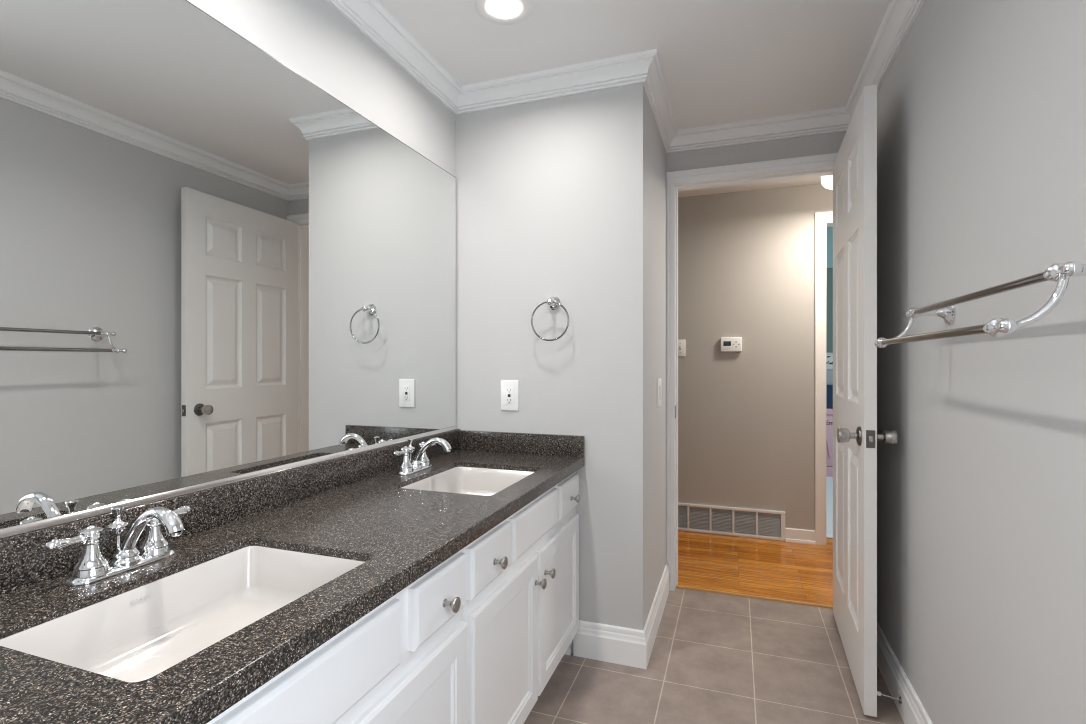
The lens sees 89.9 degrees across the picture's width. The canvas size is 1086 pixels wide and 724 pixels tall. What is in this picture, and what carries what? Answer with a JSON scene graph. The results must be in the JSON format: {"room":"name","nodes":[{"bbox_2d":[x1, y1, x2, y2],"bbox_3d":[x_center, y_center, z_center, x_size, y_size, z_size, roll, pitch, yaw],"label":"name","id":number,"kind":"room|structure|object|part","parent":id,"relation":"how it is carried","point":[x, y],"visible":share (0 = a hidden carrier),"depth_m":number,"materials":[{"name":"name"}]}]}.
{"room":"bathroom","nodes":[
{"label":"bathroom","id":0,"kind":"room"},
{"bbox_2d":[187,0,455,176],"bbox_3d":[-0.957,0.005,0.824,0.100,2.290,3.213,0,0,20],"label":"wall","id":1,"kind":"structure","parent":0,"point":[311,38],"depth_m":1.67,"materials":[{"name":"grey paint"}]},
{"bbox_2d":[0,0,457,538],"bbox_3d":[-0.753,-0.250,1.226,0.013,1.068,2.308,0,0,20],"label":"wall mirror","id":2,"kind":"object","parent":1,"relation":"attached to","point":[216,270],"visible":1,"depth_m":1.17,"materials":[{"name":"clear glass"}]},
{"bbox_2d":[0,429,460,593],"bbox_3d":[-0.691,0.327,1.385,0.023,0.086,1.978,0,0,20],"label":"backsplash","id":3,"kind":"structure","parent":1,"relation":"attached to","point":[24,559],"depth_m":1.22,"materials":[{"name":"stone"}]},
{"bbox_2d":[326,0,460,114],"bbox_3d":[-0.882,-1.097,0.797,0.059,0.086,3.213,0,0,20],"label":"crown molding","id":4,"kind":"structure","parent":1,"relation":"attached to","point":[370,17],"depth_m":1.88,"materials":[{"name":"white paint"}]},
{"bbox_2d":[456,83,646,652],"bbox_3d":[-0.028,0.005,2.252,0.896,2.290,0.100,0,0,20],"label":"wall","id":5,"kind":"structure","parent":0,"point":[551,194],"depth_m":2.14,"materials":[{"name":"grey paint"}]},
{"bbox_2d":[501,380,518,410],"bbox_3d":[-0.137,0.138,2.233,0.079,0.125,0.010,0,0,20],"label":"wall outlet","id":6,"kind":"object","parent":5,"relation":"attached to","point":[509,388],"visible":1,"depth_m":2.23,"materials":[{"name":"white plastic"}]},
{"bbox_2d":[506,387,512,403],"bbox_3d":[-0.138,0.138,2.230,0.033,0.067,0.003,0,0,20],"label":"receptacle","id":7,"kind":"object","parent":6,"relation":"attached to","point":[509,390],"depth_m":2.23,"materials":[{"name":"white plastic"}]},
{"bbox_2d":[531,296,568,340],"bbox_3d":[0.033,-0.173,2.145,0.158,0.182,0.060,0,0,20],"label":"towel ring","id":8,"kind":"object","parent":5,"relation":"attached to","point":[553,302],"visible":1,"depth_m":2.14,"materials":[{"name":"silver metal"}]},
{"bbox_3d":[0.033,-0.236,2.145,0.056,0.056,0.060,0,0,20],"label":"wall post","id":9,"kind":"part","parent":8,"relation":"part of","materials":[{"name":"silver metal"}]},
{"bbox_2d":[456,49,656,114],"bbox_3d":[0.021,-1.097,2.150,0.855,0.086,0.059,0,0,20],"label":"crown molding","id":10,"kind":"structure","parent":5,"relation":"attached to","point":[628,69],"depth_m":2.14,"materials":[{"name":"white paint"}]},
{"bbox_2d":[377,0,890,197],"bbox_3d":[0.756,-1.170,1.085,4.100,0.100,5.050,0,0,20],"label":"ceiling","id":11,"kind":"structure","parent":0,"point":[722,61],"depth_m":1.95,"materials":[{"name":"white paint"}]},
{"bbox_2d":[475,0,532,24],"bbox_3d":[-0.125,-1.130,1.742,0.187,0.020,0.187,0,0,20],"label":"recessed light","id":12,"kind":"object","parent":11,"relation":"in","point":[502,12],"visible":1,"depth_m":1.75,"materials":[{"name":"white paint"}]},
{"bbox_3d":[-0.125,-1.130,1.742,0.100,0.020,0.100,0,0,20],"label":"bulb","id":13,"kind":"part","parent":12,"relation":"part of","materials":[{"name":"white glass"}]},
{"bbox_2d":[821,175,832,189],"bbox_3d":[1.689,-1.044,2.966,0.320,0.153,0.320,0,0,20],"label":"hall ceiling light","id":14,"kind":"object","parent":11,"relation":"attached to","point":[827,181],"visible":0.12,"depth_m":2.98,"materials":[{"name":"white glass"}]},
{"bbox_2d":[647,96,666,617],"bbox_3d":[0.491,0.005,2.523,0.100,2.290,0.757,0,0,20],"label":"wall","id":15,"kind":"structure","parent":0,"point":[656,152],"depth_m":2.37,"materials":[{"name":"grey paint"}]},
{"bbox_2d":[573,564,668,668],"bbox_3d":[0.376,1.082,2.430,0.284,0.136,0.736,0,0,20],"label":"baseboard","id":16,"kind":"structure","parent":15,"relation":"attached to","point":[596,641],"depth_m":2.10,"materials":[{"name":"white paint"}]},
{"bbox_2d":[657,378,661,406],"bbox_3d":[0.529,0.138,2.465,0.012,0.127,0.116,0,0,20],"label":"light switch","id":17,"kind":"object","parent":15,"relation":"attached to","point":[659,381],"visible":1,"depth_m":2.44,"materials":[{"name":"white plastic"}]},
{"bbox_2d":[643,52,676,152],"bbox_3d":[0.519,-1.097,2.365,0.059,0.086,0.796,0,0,20],"label":"crown molding","id":18,"kind":"structure","parent":15,"relation":"attached to","point":[655,86],"depth_m":2.29,"materials":[{"name":"white paint"}]},
{"bbox_2d":[524,476,903,723],"bbox_3d":[1.288,1.171,2.434,4.200,0.058,7.950,0,0,20],"label":"floor","id":19,"kind":"structure","parent":0,"point":[715,658],"depth_m":2.10,"materials":[{"name":"beige tile"}]},
{"bbox_2d":[207,549,466,723],"bbox_3d":[-0.575,0.778,0.852,0.571,0.744,1.022,0,0,20],"label":"vanity cabinet","id":20,"kind":"object","parent":19,"relation":"on","point":[404,661],"visible":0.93,"depth_m":0.97,"materials":[{"name":"white paint"}]},
{"bbox_2d":[0,429,584,723],"bbox_3d":[-0.435,0.345,1.294,0.567,0.120,1.978,0,0,20],"label":"countertop","id":21,"kind":"structure","parent":20,"relation":"on","point":[355,506],"depth_m":1.02,"materials":[{"name":"stone"}]},
{"bbox_2d":[44,506,190,585],"bbox_3d":[-0.746,0.312,0.969,0.189,0.116,0.190,0,0,-30],"label":"centerset faucet","id":22,"kind":"object","parent":21,"relation":"on","point":[92,566],"visible":1,"depth_m":0.95,"materials":[{"name":"silver metal"}]},
{"bbox_3d":[-0.783,0.296,0.896,0.020,0.019,0.062,0,0,20],"label":"lever","id":23,"kind":"part","parent":22,"relation":"part of","materials":[{"name":"silver metal"}]},
{"bbox_3d":[-0.773,0.329,0.931,0.052,0.071,0.052,0,0,20],"label":"handle","id":24,"kind":"part","parent":22,"relation":"part of","materials":[{"name":"silver metal"}]},
{"bbox_3d":[-0.771,0.312,0.987,0.032,0.101,0.032,0,0,20],"label":"lift rod","id":25,"kind":"part","parent":22,"relation":"part of","materials":[{"name":"silver metal"}]},
{"bbox_3d":[-0.755,0.364,0.982,0.056,0.012,0.178,0,0,20],"label":"plate","id":26,"kind":"part","parent":22,"relation":"part of","materials":[{"name":"silver metal"}]},
{"bbox_3d":[-0.692,0.302,0.959,0.146,0.096,0.028,0,0,20],"label":"spout","id":27,"kind":"part","parent":22,"relation":"part of","materials":[{"name":"silver metal"}]},
{"bbox_3d":[-0.737,0.329,1.032,0.052,0.071,0.052,0,0,20],"label":"handle","id":28,"kind":"part","parent":22,"relation":"part of","materials":[{"name":"silver metal"}]},
{"bbox_3d":[-0.723,0.296,1.065,0.020,0.019,0.062,0,0,20],"label":"lever","id":29,"kind":"part","parent":22,"relation":"part of","materials":[{"name":"silver metal"}]},
{"bbox_2d":[0,546,364,681],"bbox_3d":[-0.540,0.444,0.886,0.363,0.115,0.488,0,0,20],"label":"undermount sink","id":30,"kind":"object","parent":21,"relation":"in","point":[137,634],"visible":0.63,"depth_m":0.97,"materials":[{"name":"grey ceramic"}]},
{"bbox_2d":[393,437,451,474],"bbox_3d":[-0.429,0.312,1.849,0.189,0.116,0.190,0,0,-30],"label":"centerset faucet","id":31,"kind":"object","parent":21,"relation":"on","point":[407,466],"visible":1,"depth_m":1.82,"materials":[{"name":"silver metal"}]},
{"bbox_3d":[-0.467,0.296,1.775,0.020,0.019,0.062,0,0,20],"label":"lever","id":32,"kind":"part","parent":31,"relation":"part of","materials":[{"name":"silver metal"}]},
{"bbox_3d":[-0.457,0.329,1.810,0.052,0.071,0.052,0,0,20],"label":"handle","id":33,"kind":"part","parent":31,"relation":"part of","materials":[{"name":"silver metal"}]},
{"bbox_3d":[-0.455,0.312,1.867,0.032,0.101,0.032,0,0,20],"label":"lift rod","id":34,"kind":"part","parent":31,"relation":"part of","materials":[{"name":"silver metal"}]},
{"bbox_3d":[-0.439,0.364,1.861,0.056,0.012,0.178,0,0,20],"label":"plate","id":35,"kind":"part","parent":31,"relation":"part of","materials":[{"name":"silver metal"}]},
{"bbox_3d":[-0.421,0.329,1.911,0.052,0.071,0.052,0,0,20],"label":"handle","id":36,"kind":"part","parent":31,"relation":"part of","materials":[{"name":"silver metal"}]},
{"bbox_3d":[-0.376,0.302,1.838,0.146,0.096,0.028,0,0,20],"label":"spout","id":37,"kind":"part","parent":31,"relation":"part of","materials":[{"name":"silver metal"}]},
{"bbox_2d":[401,467,533,495],"bbox_3d":[-0.229,0.444,1.757,0.377,0.115,0.472,0,0,20],"label":"undermount sink","id":38,"kind":"object","parent":21,"relation":"in","point":[463,480],"visible":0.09,"depth_m":1.96,"materials":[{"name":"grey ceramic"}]},
{"bbox_3d":[-0.255,0.819,1.030,0.019,0.453,0.448,0,0,20],"label":"cabinet door","id":39,"kind":"part","parent":20,"relation":"part of","materials":[{"name":"white paint"}]},
{"bbox_3d":[-0.215,0.495,1.142,0.019,0.120,0.212,0,0,20],"label":"drawer","id":40,"kind":"part","parent":20,"relation":"part of","materials":[{"name":"white paint"}]},
{"bbox_3d":[-0.190,0.504,1.133,0.034,0.032,0.032,0,0,20],"label":"knob","id":41,"kind":"part","parent":20,"relation":"part of","materials":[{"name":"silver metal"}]},
{"bbox_2d":[463,472,579,723],"bbox_3d":[-0.247,0.778,1.777,0.571,0.744,0.938,0,0,20],"label":"vanity cabinet","id":42,"kind":"object","parent":19,"relation":"on","point":[521,609],"visible":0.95,"depth_m":1.56,"materials":[{"name":"white paint"}]},
{"bbox_3d":[-0.132,0.495,1.377,0.019,0.120,0.238,0,0,20],"label":"drawer","id":43,"kind":"part","parent":42,"relation":"part of","materials":[{"name":"white paint"}]},
{"bbox_3d":[-0.107,0.504,1.369,0.034,0.032,0.032,0,0,20],"label":"knob","id":44,"kind":"part","parent":42,"relation":"part of","materials":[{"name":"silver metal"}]},
{"bbox_3d":[-0.097,0.819,1.476,0.019,0.453,0.440,0,0,20],"label":"cabinet door","id":45,"kind":"part","parent":42,"relation":"part of","materials":[{"name":"white paint"}]},
{"bbox_3d":[-0.036,0.730,1.702,0.018,0.650,0.938,0,0,20],"label":"frame","id":46,"kind":"part","parent":42,"relation":"part of","materials":[{"name":"white paint"}]},
{"bbox_3d":[-0.007,0.672,1.650,0.034,0.032,0.032,0,0,20],"label":"knob","id":47,"kind":"part","parent":42,"relation":"part of","materials":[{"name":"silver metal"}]},
{"bbox_3d":[0.022,0.672,1.732,0.034,0.032,0.032,0,0,20],"label":"knob","id":48,"kind":"part","parent":42,"relation":"part of","materials":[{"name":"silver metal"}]},
{"bbox_3d":[0.058,0.819,1.913,0.019,0.453,0.448,0,0,20],"label":"cabinet door","id":49,"kind":"part","parent":42,"relation":"part of","materials":[{"name":"white paint"}]},
{"bbox_3d":[0.095,0.495,2.015,0.019,0.120,0.230,0,0,20],"label":"drawer","id":50,"kind":"part","parent":42,"relation":"part of","materials":[{"name":"white paint"}]},
{"bbox_3d":[0.120,0.504,2.006,0.034,0.032,0.032,0,0,20],"label":"knob","id":51,"kind":"part","parent":42,"relation":"part of","materials":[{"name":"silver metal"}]},
{"bbox_2d":[676,585,832,608],"bbox_3d":[1.032,1.155,2.652,0.750,0.030,0.014,0,0,20],"label":"threshold","id":52,"kind":"object","parent":19,"relation":"on","point":[678,586],"visible":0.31,"depth_m":2.65,"materials":[{"name":"brown wood"}]},
{"bbox_2d":[826,409,832,476],"bbox_3d":[2.952,0.808,5.614,0.624,0.676,0.384,0,0,20],"label":"chest","id":53,"kind":"object","parent":19,"relation":"on","point":[829,412],"visible":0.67,"depth_m":5.45,"materials":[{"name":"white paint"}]},
{"bbox_2d":[826,385,832,408],"bbox_3d":[2.943,0.352,5.588,0.352,0.235,0.288,0,0,20],"label":"storage bin","id":54,"kind":"object","parent":53,"relation":"on","point":[829,388],"visible":0.05,"depth_m":5.47,"materials":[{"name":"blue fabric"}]},
{"bbox_2d":[826,364,832,384],"bbox_3d":[2.942,0.129,5.586,0.310,0.212,0.254,0,0,20],"label":"case","id":55,"kind":"object","parent":54,"relation":"on","point":[829,367],"visible":0.16,"depth_m":5.48,"materials":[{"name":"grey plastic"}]},
{"bbox_2d":[826,353,832,363],"bbox_3d":[2.939,-0.036,5.578,0.286,0.116,0.240,0,0,20],"label":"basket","id":56,"kind":"object","parent":55,"relation":"on","point":[829,356],"visible":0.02,"depth_m":5.48,"materials":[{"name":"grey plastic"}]},
{"bbox_3d":[2.943,0.051,5.588,0.310,0.056,0.250,0,0,20],"label":"lid","id":57,"kind":"part","parent":55,"relation":"part of","materials":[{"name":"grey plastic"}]},
{"bbox_3d":[2.952,0.499,5.614,0.624,0.058,0.384,0,0,20],"label":"lid","id":58,"kind":"part","parent":53,"relation":"part of","materials":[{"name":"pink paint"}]},
{"bbox_2d":[678,183,832,539],"bbox_3d":[1.621,-0.035,3.521,4.100,2.370,0.120,0,0,20],"label":"wall","id":59,"kind":"structure","parent":0,"point":[746,259],"depth_m":3.55,"materials":[{"name":"grey paint"}]},
{"bbox_2d":[678,340,685,355],"bbox_3d":[0.931,-0.095,3.693,0.071,0.115,0.017,0,0,20],"label":"switch","id":60,"kind":"object","parent":59,"relation":"attached to","point":[681,343],"visible":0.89,"depth_m":3.69,"materials":[{"name":"white plastic"}]},
{"bbox_2d":[720,337,741,351],"bbox_3d":[1.237,-0.115,3.577,0.134,0.095,0.031,0,0,20],"label":"thermostat","id":61,"kind":"object","parent":59,"relation":"attached to","point":[727,344],"visible":1,"depth_m":3.56,"materials":[{"name":"white plastic"}]},
{"bbox_2d":[678,502,784,540],"bbox_3d":[1.117,1.048,3.625,0.912,0.185,0.020,0,0,20],"label":"air vent","id":62,"kind":"object","parent":59,"relation":"in","point":[712,519],"visible":0.7,"depth_m":3.58,"materials":[{"name":"white metal"}]},
{"bbox_3d":[0.915,1.048,3.699,0.131,0.150,0.012,0,0,20],"label":"louvre panel","id":63,"kind":"part","parent":62,"relation":"part of","materials":[{"name":"grey metal"}]},
{"bbox_3d":[1.050,1.048,3.651,0.131,0.150,0.012,0,0,20],"label":"louvre panel","id":64,"kind":"part","parent":62,"relation":"part of","materials":[{"name":"grey metal"}]},
{"bbox_3d":[1.185,1.048,3.603,0.131,0.150,0.012,0,0,20],"label":"louvre panel","id":65,"kind":"part","parent":62,"relation":"part of","materials":[{"name":"grey metal"}]},
{"bbox_3d":[1.320,1.048,3.555,0.131,0.150,0.012,0,0,20],"label":"louvre panel","id":66,"kind":"part","parent":62,"relation":"part of","materials":[{"name":"grey metal"}]},
{"bbox_3d":[1.458,1.048,3.506,0.137,0.150,0.012,0,0,20],"label":"louvre panel","id":67,"kind":"part","parent":62,"relation":"part of","materials":[{"name":"grey metal"}]},
{"bbox_2d":[785,528,815,544],"bbox_3d":[1.627,1.101,3.442,0.172,0.082,0.024,0,0,20],"label":"baseboard","id":68,"kind":"structure","parent":59,"relation":"attached to","point":[804,536],"depth_m":3.44,"materials":[{"name":"white paint"}]},
{"bbox_2d":[815,211,832,544],"bbox_3d":[2.148,0.103,3.324,0.889,2.078,0.138,0,0,20],"label":"door frame","id":69,"kind":"structure","parent":59,"relation":"attached to","point":[823,220],"depth_m":3.40,"materials":[{"name":"white paint"}]},
{"bbox_2d":[667,131,845,171],"bbox_3d":[1.045,0.005,2.664,0.851,2.290,0.120,0,0,20],"label":"wall","id":70,"kind":"structure","parent":0,"point":[827,143],"depth_m":2.61,"materials":[{"name":"grey paint"}]},
{"bbox_2d":[666,153,837,590],"bbox_3d":[1.042,0.099,2.655,0.849,2.103,0.138,0,0,20],"label":"door frame","id":71,"kind":"structure","parent":70,"relation":"attached to","point":[824,160],"depth_m":2.73,"materials":[{"name":"white paint"}]},
{"bbox_2d":[833,84,897,716],"bbox_3d":[1.185,0.124,2.114,0.172,2.028,0.791,0,0,20],"label":"door","id":72,"kind":"structure","parent":71,"relation":"attached to","point":[855,436],"depth_m":1.89,"materials":[{"name":"white paint"}]},
{"bbox_3d":[1.027,0.248,1.838,0.059,0.052,0.052,0,0,20],"label":"knob","id":73,"kind":"part","parent":72,"relation":"part of","materials":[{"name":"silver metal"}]},
{"bbox_3d":[1.053,0.248,1.749,0.025,0.057,0.002,0,0,21],"label":"latch plate","id":74,"kind":"part","parent":72,"relation":"part of","materials":[{"name":"silver metal"}]},
{"bbox_3d":[1.132,0.248,1.795,0.059,0.052,0.052,0,0,20],"label":"knob","id":75,"kind":"part","parent":72,"relation":"part of","materials":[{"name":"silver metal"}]},
{"bbox_2d":[668,107,851,152],"bbox_3d":[1.015,-1.097,2.579,0.851,0.086,0.059,0,0,20],"label":"crown molding","id":76,"kind":"structure","parent":70,"relation":"attached to","point":[835,119],"depth_m":2.57,"materials":[{"name":"white paint"}]},
{"bbox_2d":[826,268,832,352],"bbox_3d":[3.119,0.065,5.950,3.100,2.170,0.100,0,0,20],"label":"wall","id":77,"kind":"structure","parent":0,"point":[829,271],"depth_m":5.90,"materials":[{"name":"teal paint"}]},
{"bbox_2d":[826,227,832,267],"bbox_3d":[3.115,-1.310,5.940,3.100,0.580,0.120,0,0,20],"label":"wall band","id":78,"kind":"object","parent":77,"relation":"attached to","point":[829,230],"visible":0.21,"depth_m":5.88,"materials":[{"name":"teal paint"}]},
{"bbox_2d":[877,0,1085,723],"bbox_3d":[0.833,0.005,0.643,0.100,2.290,4.070,0,0,20],"label":"wall","id":79,"kind":"structure","parent":0,"point":[981,105],"depth_m":1.20,"materials":[{"name":"grey paint"}]},
{"bbox_2d":[846,0,924,116],"bbox_3d":[0.738,-1.097,0.614,0.059,0.086,3.950,0,0,20],"label":"crown molding","id":80,"kind":"structure","parent":79,"relation":"attached to","point":[900,16],"depth_m":1.88,"materials":[{"name":"white paint"}]},
{"bbox_2d":[877,691,901,703],"bbox_3d":[1.127,1.093,1.774,0.075,0.031,0.022,0,0,14],"label":"door stop","id":81,"kind":"object","parent":79,"relation":"attached to","point":[899,699],"visible":0.8,"depth_m":1.77,"materials":[{"name":"grey metal"}]},
{"bbox_3d":[1.129,1.091,1.773,0.059,0.018,0.007,0,0,14],"label":"rod","id":82,"kind":"part","parent":81,"relation":"part of","materials":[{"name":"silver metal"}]},
{"bbox_2d":[877,622,932,723],"bbox_3d":[0.756,1.082,0.599,0.016,0.136,3.935,0,0,20],"label":"baseboard","id":83,"kind":"structure","parent":79,"relation":"attached to","point":[911,710],"depth_m":1.80,"materials":[{"name":"white paint"}]},
{"bbox_2d":[874,261,1085,347],"bbox_3d":[0.849,-0.099,1.095,0.171,0.125,0.765,0,0,20],"label":"towel bar","id":84,"kind":"object","parent":79,"relation":"attached to","point":[1061,273],"visible":1,"depth_m":0.87,"materials":[{"name":"silver metal"}]},
{"bbox_3d":[0.936,-0.087,1.435,0.079,0.083,0.012,0,0,20],"label":"curved arm","id":85,"kind":"part","parent":84,"relation":"part of","materials":[{"name":"silver metal"}]},
{"bbox_3d":[1.007,-0.128,1.409,0.084,0.067,0.067,0,0,20],"label":"wall post","id":86,"kind":"part","parent":84,"relation":"part of","materials":[{"name":"silver metal"}]},
{"bbox_3d":[0.702,-0.087,0.777,0.079,0.083,0.012,0,0,20],"label":"curved arm","id":87,"kind":"part","parent":84,"relation":"part of","materials":[{"name":"silver metal"}]},
{"bbox_3d":[0.774,-0.128,0.751,0.084,0.067,0.067,0,0,20],"label":"wall post","id":88,"kind":"part","parent":84,"relation":"part of","materials":[{"name":"silver metal"}]}
]}

